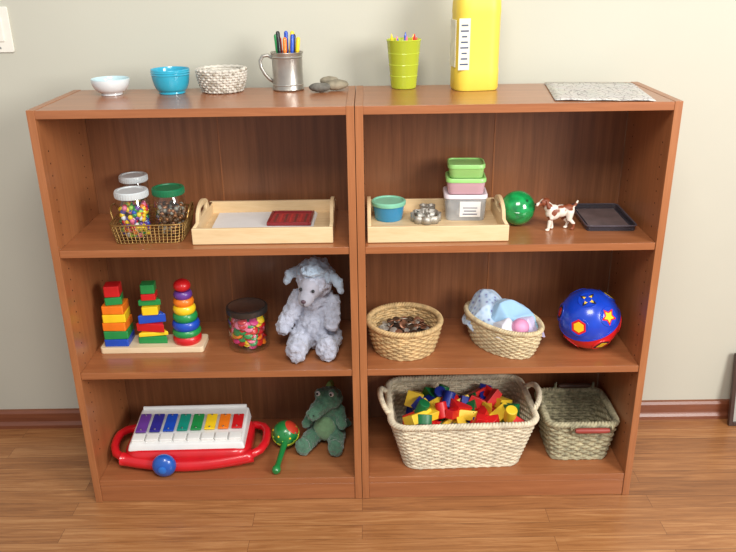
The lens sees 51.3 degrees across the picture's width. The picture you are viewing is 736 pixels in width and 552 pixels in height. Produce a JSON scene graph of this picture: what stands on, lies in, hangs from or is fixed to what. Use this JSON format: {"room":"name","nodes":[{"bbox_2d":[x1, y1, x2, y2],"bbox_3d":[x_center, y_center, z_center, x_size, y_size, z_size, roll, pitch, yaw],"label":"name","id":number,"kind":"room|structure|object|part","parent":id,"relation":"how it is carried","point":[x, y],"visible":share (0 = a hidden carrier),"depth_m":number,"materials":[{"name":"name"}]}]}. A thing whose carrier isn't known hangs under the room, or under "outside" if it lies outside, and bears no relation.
{"room":"children's room","nodes":[
{"label":"children's room","id":0,"kind":"room"},
{"bbox_2d":[0,0,735,408],"bbox_3d":[-0.037,-0.716,2.247,6.000,2.600,0.100,-1,22,0],"label":"wall","id":1,"kind":"structure","parent":0,"point":[684,50],"depth_m":2.24,"materials":[{"name":"paint"}]},
{"bbox_2d":[0,6,14,51],"bbox_3d":[-1.059,-0.703,2.188,0.075,0.125,0.010,-1,22,0],"label":"light switch","id":2,"kind":"object","parent":1,"relation":"attached to","point":[6,39],"visible":1,"depth_m":2.19,"materials":[{"name":"plastic"}]},
{"bbox_2d":[0,399,729,428],"bbox_3d":[-0.019,0.481,2.667,6.000,0.066,0.022,-1,22,0],"label":"baseboard","id":3,"kind":"structure","parent":1,"relation":"attached to","point":[699,408],"depth_m":2.66,"materials":[{"name":"brown wood"}]},
{"bbox_2d":[0,419,735,551],"bbox_3d":[-0.008,1.438,0.464,6.000,0.050,5.025,-1,22,0],"label":"floor","id":4,"kind":"structure","parent":0,"point":[681,497],"depth_m":2.22,"materials":[{"name":"brown wood"}]},
{"bbox_2d":[26,86,361,501],"bbox_3d":[-0.426,0.070,2.232,0.798,1.166,0.336,-1,22,0],"label":"bookcase","id":5,"kind":"object","parent":4,"relation":"on","point":[266,143],"visible":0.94,"depth_m":2.24,"materials":[{"name":"brown wood"}]},
{"bbox_3d":[-0.815,0.076,2.233,0.020,1.166,0.336,-1,22,0],"label":"panel","id":6,"kind":"part","parent":5,"relation":"part of","materials":[{"name":"brown wood"}]},
{"bbox_2d":[90,76,129,95],"bbox_3d":[-0.695,-0.513,2.072,0.102,0.043,0.102,-1,22,0],"label":"bowl","id":7,"kind":"object","parent":5,"relation":"on","point":[105,85],"visible":1,"depth_m":2.04,"materials":[{"name":"ceramic"}]},
{"bbox_2d":[118,171,149,212],"bbox_3d":[-0.678,-0.233,2.235,0.081,0.129,0.081,-1,22,0],"label":"jar","id":8,"kind":"object","parent":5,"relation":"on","point":[134,177],"visible":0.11,"depth_m":2.20,"materials":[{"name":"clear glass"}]},
{"bbox_3d":[-0.679,-0.284,2.214,0.080,0.018,0.080,-1,22,0],"label":"lid","id":9,"kind":"part","parent":8,"relation":"part of","materials":[{"name":"white plastic"}]},
{"bbox_2d":[109,201,193,243],"bbox_3d":[-0.589,-0.159,2.103,0.219,0.087,0.189,-1,22,-2],"label":"wire basket","id":10,"kind":"object","parent":5,"relation":"on","point":[188,221],"visible":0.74,"depth_m":2.04,"materials":[{"name":"gold metal"}]},
{"bbox_2d":[114,185,150,236],"bbox_3d":[-0.630,-0.169,2.061,0.089,0.131,0.089,14,26,32],"label":"jar","id":11,"kind":"object","parent":10,"relation":"in","point":[131,213],"visible":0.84,"depth_m":2.04,"materials":[{"name":"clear glass"}]},
{"bbox_3d":[-0.631,-0.221,2.040,0.088,0.018,0.088,-1,22,0],"label":"lid","id":12,"kind":"part","parent":11,"relation":"part of","materials":[{"name":"white plastic"}]},
{"bbox_2d":[151,183,184,233],"bbox_3d":[-0.539,-0.180,2.089,0.087,0.129,0.087,-1,22,0],"label":"jar","id":13,"kind":"object","parent":10,"relation":"in","point":[166,214],"visible":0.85,"depth_m":2.07,"materials":[{"name":"clear glass"}]},
{"bbox_3d":[-0.540,-0.232,2.068,0.086,0.018,0.086,-1,22,0],"label":"lid","id":14,"kind":"part","parent":13,"relation":"part of","materials":[{"name":"green plastic"}]},
{"bbox_2d":[101,278,208,353],"bbox_3d":[-0.634,0.108,2.247,0.302,0.215,0.099,-1,22,0],"label":"stacking toy","id":15,"kind":"object","parent":5,"relation":"on","point":[119,333],"visible":1,"depth_m":2.23,"materials":[{"name":"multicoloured wood"}]},
{"bbox_3d":[-0.633,0.201,2.280,0.302,0.018,0.088,-1,22,0],"label":"board","id":16,"kind":"part","parent":15,"relation":"part of","materials":[{"name":"brown wood"}]},
{"bbox_3d":[-0.537,0.026,2.209,0.050,0.038,0.050,-1,22,0],"label":"knob","id":17,"kind":"part","parent":15,"relation":"part of","materials":[{"name":"red paint"}]},
{"bbox_3d":[-0.616,-0.003,2.379,0.378,1.096,0.004,-1,22,0],"label":"panel","id":18,"kind":"part","parent":5,"relation":"part of","materials":[{"name":"brown wood"}]},
{"bbox_2d":[150,66,189,94],"bbox_3d":[-0.535,-0.531,2.082,0.106,0.064,0.106,-1,22,0],"label":"bowl","id":19,"kind":"object","parent":5,"relation":"on","point":[170,80],"visible":1,"depth_m":2.05,"materials":[{"name":"teal ceramic"}]},
{"bbox_2d":[111,404,270,476],"bbox_3d":[-0.548,0.508,2.358,0.490,0.114,0.244,-1,22,-1],"label":"toy xylophone","id":20,"kind":"object","parent":5,"relation":"on","point":[165,440],"visible":1,"depth_m":2.32,"materials":[{"name":"red plastic"}]},
{"bbox_3d":[-0.551,0.418,2.443,0.327,0.012,0.012,-1,22,-1],"label":"rail","id":21,"kind":"part","parent":20,"relation":"part of","materials":[{"name":"white plastic"}]},
{"bbox_3d":[-0.433,-0.459,2.018,0.758,0.021,0.334,-1,22,0],"label":"panel","id":22,"kind":"part","parent":5,"relation":"part of","materials":[{"name":"brown wood"}]},
{"bbox_3d":[-0.428,-0.122,2.152,0.758,0.020,0.326,-1,22,0],"label":"shelf","id":23,"kind":"part","parent":5,"relation":"part of","materials":[{"name":"brown wood"}]},
{"bbox_3d":[-0.423,0.215,2.289,0.758,0.020,0.326,-1,22,0],"label":"shelf","id":24,"kind":"part","parent":5,"relation":"part of","materials":[{"name":"brown wood"}]},
{"bbox_2d":[195,64,246,93],"bbox_3d":[-0.399,-0.538,2.096,0.140,0.066,0.140,6,23,17],"label":"basket","id":25,"kind":"object","parent":5,"relation":"on","point":[212,79],"visible":1,"depth_m":2.05,"materials":[{"name":"white wicker"}]},
{"bbox_3d":[-0.418,0.551,2.425,0.758,0.020,0.326,-1,22,0],"label":"shelf","id":26,"kind":"part","parent":5,"relation":"part of","materials":[{"name":"brown wood"}]},
{"bbox_2d":[226,297,267,348],"bbox_3d":[-0.353,0.144,2.257,0.121,0.130,0.121,-1,22,0],"label":"jar","id":27,"kind":"object","parent":5,"relation":"on","point":[248,323],"visible":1,"depth_m":2.22,"materials":[{"name":"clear glass"}]},
{"bbox_3d":[-0.354,0.094,2.236,0.120,0.018,0.120,-1,22,0],"label":"lid","id":28,"kind":"part","parent":27,"relation":"part of","materials":[{"name":"metal"}]},
{"bbox_3d":[-0.354,0.085,2.232,0.106,0.001,0.106,-1,22,0],"label":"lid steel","id":29,"kind":"part","parent":27,"relation":"part of","materials":[{"name":"brown metal"}]},
{"bbox_2d":[191,196,335,244],"bbox_3d":[-0.279,-0.173,2.131,0.372,0.085,0.262,-1,22,0],"label":"wooden tray","id":30,"kind":"object","parent":5,"relation":"on","point":[323,229],"visible":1,"depth_m":2.02,"materials":[{"name":"brown wood"}]},
{"bbox_3d":[-0.460,-0.171,2.131,0.010,0.085,0.242,-1,22,0],"label":"handle","id":31,"kind":"part","parent":30,"relation":"part of","materials":[{"name":"brown wood"}]},
{"bbox_2d":[212,211,317,227],"bbox_3d":[-0.291,-0.145,2.143,0.288,0.006,0.221,-1,22,0],"label":"paper sheets","id":32,"kind":"object","parent":30,"relation":"in","point":[237,219],"visible":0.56,"depth_m":2.17,"materials":[{"name":"white paper"}]},
{"bbox_2d":[267,210,314,225],"bbox_3d":[-0.217,-0.164,2.162,0.123,0.010,0.113,0,22,2],"label":"tray","id":33,"kind":"object","parent":32,"relation":"on","point":[277,217],"visible":1,"depth_m":2.16,"materials":[{"name":"paint"}]},
{"bbox_3d":[-0.275,-0.164,2.164,0.007,0.010,0.112,0,22,2],"label":"frame","id":34,"kind":"part","parent":33,"relation":"part of","materials":[{"name":"red paint"}]},
{"bbox_3d":[-0.218,-0.144,2.113,0.109,0.010,0.007,0,22,2],"label":"frame","id":35,"kind":"part","parent":33,"relation":"part of","materials":[{"name":"red paint"}]},
{"bbox_3d":[-0.216,-0.184,2.211,0.109,0.010,0.007,0,22,2],"label":"frame","id":36,"kind":"part","parent":33,"relation":"part of","materials":[{"name":"red paint"}]},
{"bbox_3d":[-0.159,-0.164,2.161,0.007,0.010,0.112,0,22,2],"label":"frame","id":37,"kind":"part","parent":33,"relation":"part of","materials":[{"name":"red paint"}]},
{"bbox_3d":[-0.098,-0.176,2.131,0.010,0.085,0.242,-1,22,0],"label":"handle","id":38,"kind":"part","parent":30,"relation":"part of","materials":[{"name":"brown wood"}]},
{"bbox_2d":[258,50,303,91],"bbox_3d":[-0.230,-0.566,2.108,0.112,0.101,0.090,13,26,30],"label":"mug","id":39,"kind":"object","parent":5,"relation":"on","point":[287,68],"visible":0.96,"depth_m":2.07,"materials":[{"name":"grey metal"}]},
{"bbox_3d":[-0.279,-0.569,2.100,0.041,0.079,0.010,-1,22,0],"label":"handle","id":40,"kind":"part","parent":39,"relation":"part of","materials":[{"name":"grey metal"}]},
{"bbox_2d":[274,31,299,52],"bbox_3d":[-0.219,-0.592,2.093,0.061,0.149,0.044,-15,26,-31],"label":"pens","id":41,"kind":"object","parent":39,"relation":"in","point":[291,48],"visible":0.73,"depth_m":2.07,"materials":[{"name":"yellow paint"}]},
{"bbox_2d":[272,420,298,473],"bbox_3d":[-0.259,0.518,2.357,0.087,0.085,0.202,-1,22,0],"label":"maraca","id":42,"kind":"object","parent":5,"relation":"on","point":[285,433],"visible":1,"depth_m":2.38,"materials":[{"name":"plastic"}]},
{"bbox_3d":[-0.267,0.552,2.329,0.026,0.026,0.125,2,32,7],"label":"handle","id":43,"kind":"part","parent":42,"relation":"part of","materials":[{"name":"green plastic"}]},
{"bbox_3d":[-0.237,-0.008,2.378,0.378,1.096,0.004,-1,22,0],"label":"panel","id":44,"kind":"part","parent":5,"relation":"part of","materials":[{"name":"brown wood"}]},
{"bbox_2d":[275,255,343,363],"bbox_3d":[-0.169,0.086,2.191,0.196,0.292,0.203,-5,22,-10],"label":"lamb","id":45,"kind":"object","parent":5,"relation":"on","point":[314,308],"visible":1,"depth_m":2.16,"materials":[{"name":"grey fabric"}]},
{"bbox_2d":[295,379,350,456],"bbox_3d":[-0.133,0.432,2.404,0.148,0.213,0.208,4,23,12],"label":"dinosaur","id":46,"kind":"object","parent":5,"relation":"on","point":[325,419],"visible":1,"depth_m":2.37,"materials":[{"name":"green fabric"}]},
{"bbox_2d":[309,76,347,91],"bbox_3d":[-0.105,-0.520,2.079,0.081,0.036,0.096,13,26,30],"label":"river stones","id":47,"kind":"object","parent":5,"relation":"on","point":[326,83],"visible":1,"depth_m":2.07},
{"bbox_3d":[-0.037,0.065,2.232,0.020,1.166,0.336,-1,22,0],"label":"panel","id":48,"kind":"part","parent":5,"relation":"part of","materials":[{"name":"brown wood"}]},
{"bbox_2d":[355,82,683,497],"bbox_3d":[0.374,0.059,2.232,0.798,1.166,0.336,-1,22,0],"label":"bookcase","id":49,"kind":"object","parent":4,"relation":"on","point":[622,153],"visible":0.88,"depth_m":2.23,"materials":[{"name":"brown wood"}]},
{"bbox_3d":[-0.015,0.064,2.232,0.020,1.166,0.336,-1,22,0],"label":"panel","id":50,"kind":"part","parent":49,"relation":"part of","materials":[{"name":"brown wood"}]},
{"bbox_2d":[386,37,421,88],"bbox_3d":[0.098,-0.583,2.100,0.096,0.129,0.096,-1,22,0],"label":"tumbler","id":51,"kind":"object","parent":49,"relation":"on","point":[403,56],"visible":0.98,"depth_m":2.07,"materials":[{"name":"yellow plastic"}]},
{"bbox_2d":[390,32,416,40],"bbox_3d":[0.098,-0.594,2.096,0.074,0.137,0.075,-1,22,0],"label":"pencils","id":52,"kind":"object","parent":51,"relation":"in","point":[405,35],"visible":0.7,"depth_m":2.06,"materials":[{"name":"red paint"}]},
{"bbox_2d":[367,302,443,360],"bbox_3d":[0.106,0.164,2.238,0.228,0.100,0.227,2,22,7],"label":"round basket","id":53,"kind":"object","parent":49,"relation":"on","point":[419,345],"visible":0.92,"depth_m":2.18,"materials":[{"name":"beige wicker"}]},
{"bbox_2d":[378,316,430,332],"bbox_3d":[0.104,0.170,2.240,0.172,0.070,0.171,-1,22,0],"label":"coins","id":54,"kind":"object","parent":53,"relation":"in","point":[396,324],"visible":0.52,"depth_m":2.24,"materials":[{"name":"orange metal"}]},
{"bbox_3d":[0.183,-0.014,2.378,0.378,1.096,0.004,-1,22,0],"label":"panel","id":55,"kind":"part","parent":49,"relation":"part of","materials":[{"name":"brown wood"}]},
{"bbox_2d":[367,194,508,242],"bbox_3d":[0.184,-0.178,2.126,0.372,0.085,0.262,-1,22,0],"label":"wooden tray","id":56,"kind":"object","parent":49,"relation":"on","point":[494,226],"visible":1,"depth_m":2.02,"materials":[{"name":"brown wood"}]},
{"bbox_3d":[0.003,-0.175,2.126,0.010,0.085,0.242,-1,22,0],"label":"handle","id":57,"kind":"part","parent":56,"relation":"part of","materials":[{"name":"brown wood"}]},
{"bbox_2d":[371,195,405,221],"bbox_3d":[0.059,-0.190,2.175,0.098,0.055,0.098,-1,22,0],"label":"food container","id":58,"kind":"object","parent":56,"relation":"on","point":[387,208],"visible":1,"depth_m":2.15,"materials":[{"name":"blue plastic"}]},
{"bbox_3d":[0.058,-0.210,2.167,0.098,0.012,0.098,-1,22,0],"label":"lid","id":59,"kind":"part","parent":58,"relation":"part of","materials":[{"name":"teal plastic"}]},
{"bbox_2d":[410,203,440,224],"bbox_3d":[0.163,-0.178,2.179,0.088,0.027,0.136,-1,22,0],"label":"cookie cutter","id":60,"kind":"object","parent":56,"relation":"on","point":[427,214],"visible":0.99,"depth_m":2.15,"materials":[{"name":"metal"}]},
{"bbox_2d":[443,158,487,220],"bbox_3d":[0.275,-0.247,2.169,0.122,0.159,0.103,0,22,3],"label":"containers","id":61,"kind":"object","parent":56,"relation":"on","point":[465,177],"visible":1,"depth_m":2.13,"materials":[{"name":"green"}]},
{"bbox_2d":[444,198,485,220],"bbox_3d":[0.276,-0.203,2.187,0.116,0.064,0.098,0,22,3],"label":"tub","id":62,"kind":"object","parent":61,"relation":"in","point":[468,208],"depth_m":2.16,"materials":[{"name":"white plastic"}]},
{"bbox_3d":[0.274,-0.279,2.156,0.111,0.012,0.095,0,22,3],"label":"tub lid","id":63,"kind":"part","parent":61,"relation":"part of","materials":[{"name":"green plastic"}]},
{"bbox_3d":[0.275,-0.237,2.173,0.122,0.012,0.103,0,22,3],"label":"tub lid","id":64,"kind":"part","parent":61,"relation":"part of","materials":[{"name":"white plastic"}]},
{"bbox_3d":[0.274,-0.315,2.141,0.103,0.012,0.089,0,22,3],"label":"tub lid","id":65,"kind":"part","parent":61,"relation":"part of","materials":[{"name":"green plastic"}]},
{"bbox_2d":[448,168,483,177],"bbox_3d":[0.274,-0.298,2.148,0.098,0.027,0.084,0,22,3],"label":"tub","id":66,"kind":"object","parent":61,"relation":"in","point":[453,172],"depth_m":2.11,"materials":[{"name":"green plastic"}]},
{"bbox_2d":[447,182,484,193],"bbox_3d":[0.275,-0.259,2.164,0.106,0.034,0.090,0,22,3],"label":"tub","id":67,"kind":"object","parent":61,"relation":"in","point":[452,187],"depth_m":2.12,"materials":[{"name":"pink plastic"}]},
{"bbox_3d":[0.365,-0.181,2.126,0.010,0.085,0.242,-1,22,0],"label":"handle","id":68,"kind":"part","parent":56,"relation":"part of","materials":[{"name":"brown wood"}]},
{"bbox_2d":[377,374,541,469],"bbox_3d":[0.280,0.439,2.375,0.502,0.207,0.308,-1,22,-2],"label":"wicker basket","id":69,"kind":"object","parent":49,"relation":"on","point":[463,445],"visible":0.84,"depth_m":2.28,"materials":[{"name":"beige wicker"}]},
{"bbox_2d":[402,383,523,424],"bbox_3d":[0.289,0.442,2.374,0.379,0.171,0.241,-1,22,-2],"label":"blocks","id":70,"kind":"object","parent":69,"relation":"in","point":[485,404],"visible":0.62,"depth_m":2.34},
{"bbox_2d":[450,0,500,90],"bbox_3d":[0.289,-0.668,2.030,0.129,0.334,0.096,-3,22,-6],"label":"container","id":71,"kind":"object","parent":49,"relation":"on","point":[475,24],"visible":1,"depth_m":2.01,"materials":[{"name":"yellow plastic"}]},
{"bbox_3d":[0.381,0.539,2.425,0.758,0.020,0.326,-1,22,0],"label":"shelf","id":72,"kind":"part","parent":49,"relation":"part of","materials":[{"name":"brown wood"}]},
{"bbox_3d":[0.376,0.203,2.288,0.758,0.020,0.326,-1,22,0],"label":"shelf","id":73,"kind":"part","parent":49,"relation":"part of","materials":[{"name":"brown wood"}]},
{"bbox_2d":[464,300,544,359],"bbox_3d":[0.394,0.157,2.248,0.178,0.098,0.282,-16,27,-33],"label":"basket","id":74,"kind":"object","parent":49,"relation":"on","point":[514,344],"visible":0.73,"depth_m":2.17,"materials":[{"name":"wicker"}]},
{"bbox_2d":[462,289,544,339],"bbox_3d":[0.394,0.113,2.243,0.175,0.116,0.240,-16,27,-33],"label":"fabric scarves","id":75,"kind":"object","parent":74,"relation":"in","point":[487,305],"visible":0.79,"depth_m":2.21,"materials":[{"name":"blue fabric"}]},
{"bbox_3d":[0.371,-0.133,2.151,0.758,0.020,0.326,-1,22,0],"label":"shelf","id":76,"kind":"part","parent":49,"relation":"part of","materials":[{"name":"brown wood"}]},
{"bbox_2d":[500,190,535,224],"bbox_3d":[0.417,-0.190,2.133,0.098,0.097,0.098,-1,22,0],"label":"ball","id":77,"kind":"object","parent":49,"relation":"on","point":[520,208],"visible":0.91,"depth_m":2.10,"materials":[{"name":"green plastic"}]},
{"bbox_3d":[0.366,-0.471,2.017,0.758,0.021,0.334,-1,22,0],"label":"panel","id":78,"kind":"part","parent":49,"relation":"part of","materials":[{"name":"brown wood"}]},
{"bbox_2d":[535,198,577,230],"bbox_3d":[0.512,-0.170,2.087,0.123,0.092,0.041,-3,22,-6],"label":"dog","id":79,"kind":"object","parent":49,"relation":"on","point":[552,211],"visible":1,"depth_m":2.07},
{"bbox_3d":[0.562,-0.020,2.378,0.378,1.096,0.004,-1,22,0],"label":"panel","id":80,"kind":"part","parent":49,"relation":"part of","materials":[{"name":"brown wood"}]},
{"bbox_2d":[534,381,619,459],"bbox_3d":[0.641,0.456,2.375,0.229,0.168,0.240,-1,22,0],"label":"seagrass basket","id":81,"kind":"object","parent":49,"relation":"on","point":[577,421],"visible":0.97,"depth_m":2.33,"materials":[{"name":"beige wicker"}]},
{"bbox_2d":[558,288,621,348],"bbox_3d":[0.639,0.123,2.213,0.177,0.175,0.174,1,22,5],"label":"ball","id":82,"kind":"object","parent":49,"relation":"on","point":[588,318],"visible":1,"depth_m":2.15,"materials":[{"name":"blue plastic"}]},
{"bbox_3d":[0.559,0.104,2.215,0.005,0.056,0.056,13,45,1],"label":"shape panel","id":83,"kind":"part","parent":82,"relation":"part of","materials":[{"name":"plastic"}]},
{"bbox_3d":[0.592,0.143,2.148,0.056,0.056,0.005,5,17,35],"label":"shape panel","id":84,"kind":"part","parent":82,"relation":"part of","materials":[{"name":"plastic"}]},
{"bbox_3d":[0.620,0.069,2.154,0.056,0.005,0.056,30,63,37],"label":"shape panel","id":85,"kind":"part","parent":82,"relation":"part of","materials":[{"name":"blue plastic"}]},
{"bbox_3d":[0.662,0.194,2.177,0.056,0.056,0.005,-21,64,7],"label":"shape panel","id":86,"kind":"part","parent":82,"relation":"part of","materials":[{"name":"plastic"}]},
{"bbox_3d":[0.670,0.114,2.137,0.056,0.056,0.005,-43,10,-21],"label":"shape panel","id":87,"kind":"part","parent":82,"relation":"part of","materials":[{"name":"yellow plastic"}]},
{"bbox_2d":[545,82,655,100],"bbox_3d":[0.598,-0.486,2.009,0.240,0.003,0.300,2,22,7],"label":"placemat","id":88,"kind":"object","parent":49,"relation":"on","point":[588,91],"visible":1,"depth_m":1.99,"materials":[{"name":"fabric"}]},
{"bbox_2d":[572,203,636,230],"bbox_3d":[0.665,-0.168,2.176,0.141,0.018,0.211,0,22,2],"label":"tray","id":89,"kind":"object","parent":49,"relation":"on","point":[593,216],"visible":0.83,"depth_m":2.17,"materials":[{"name":"grey plastic"}]},
{"bbox_3d":[0.763,0.053,2.231,0.020,1.166,0.336,-1,22,0],"label":"panel","id":90,"kind":"part","parent":49,"relation":"part of","materials":[{"name":"brown wood"}]},
{"bbox_2d":[727,353,735,425],"bbox_3d":[1.351,0.385,2.601,0.234,0.259,0.052,-1,22,0],"label":"picture frame","id":91,"kind":"object","parent":4,"relation":"on","point":[731,421],"visible":1,"depth_m":2.61,"materials":[{"name":"brown wood"}]},
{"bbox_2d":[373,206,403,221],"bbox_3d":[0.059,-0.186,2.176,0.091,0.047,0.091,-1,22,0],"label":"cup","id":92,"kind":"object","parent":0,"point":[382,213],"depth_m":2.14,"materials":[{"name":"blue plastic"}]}
]}

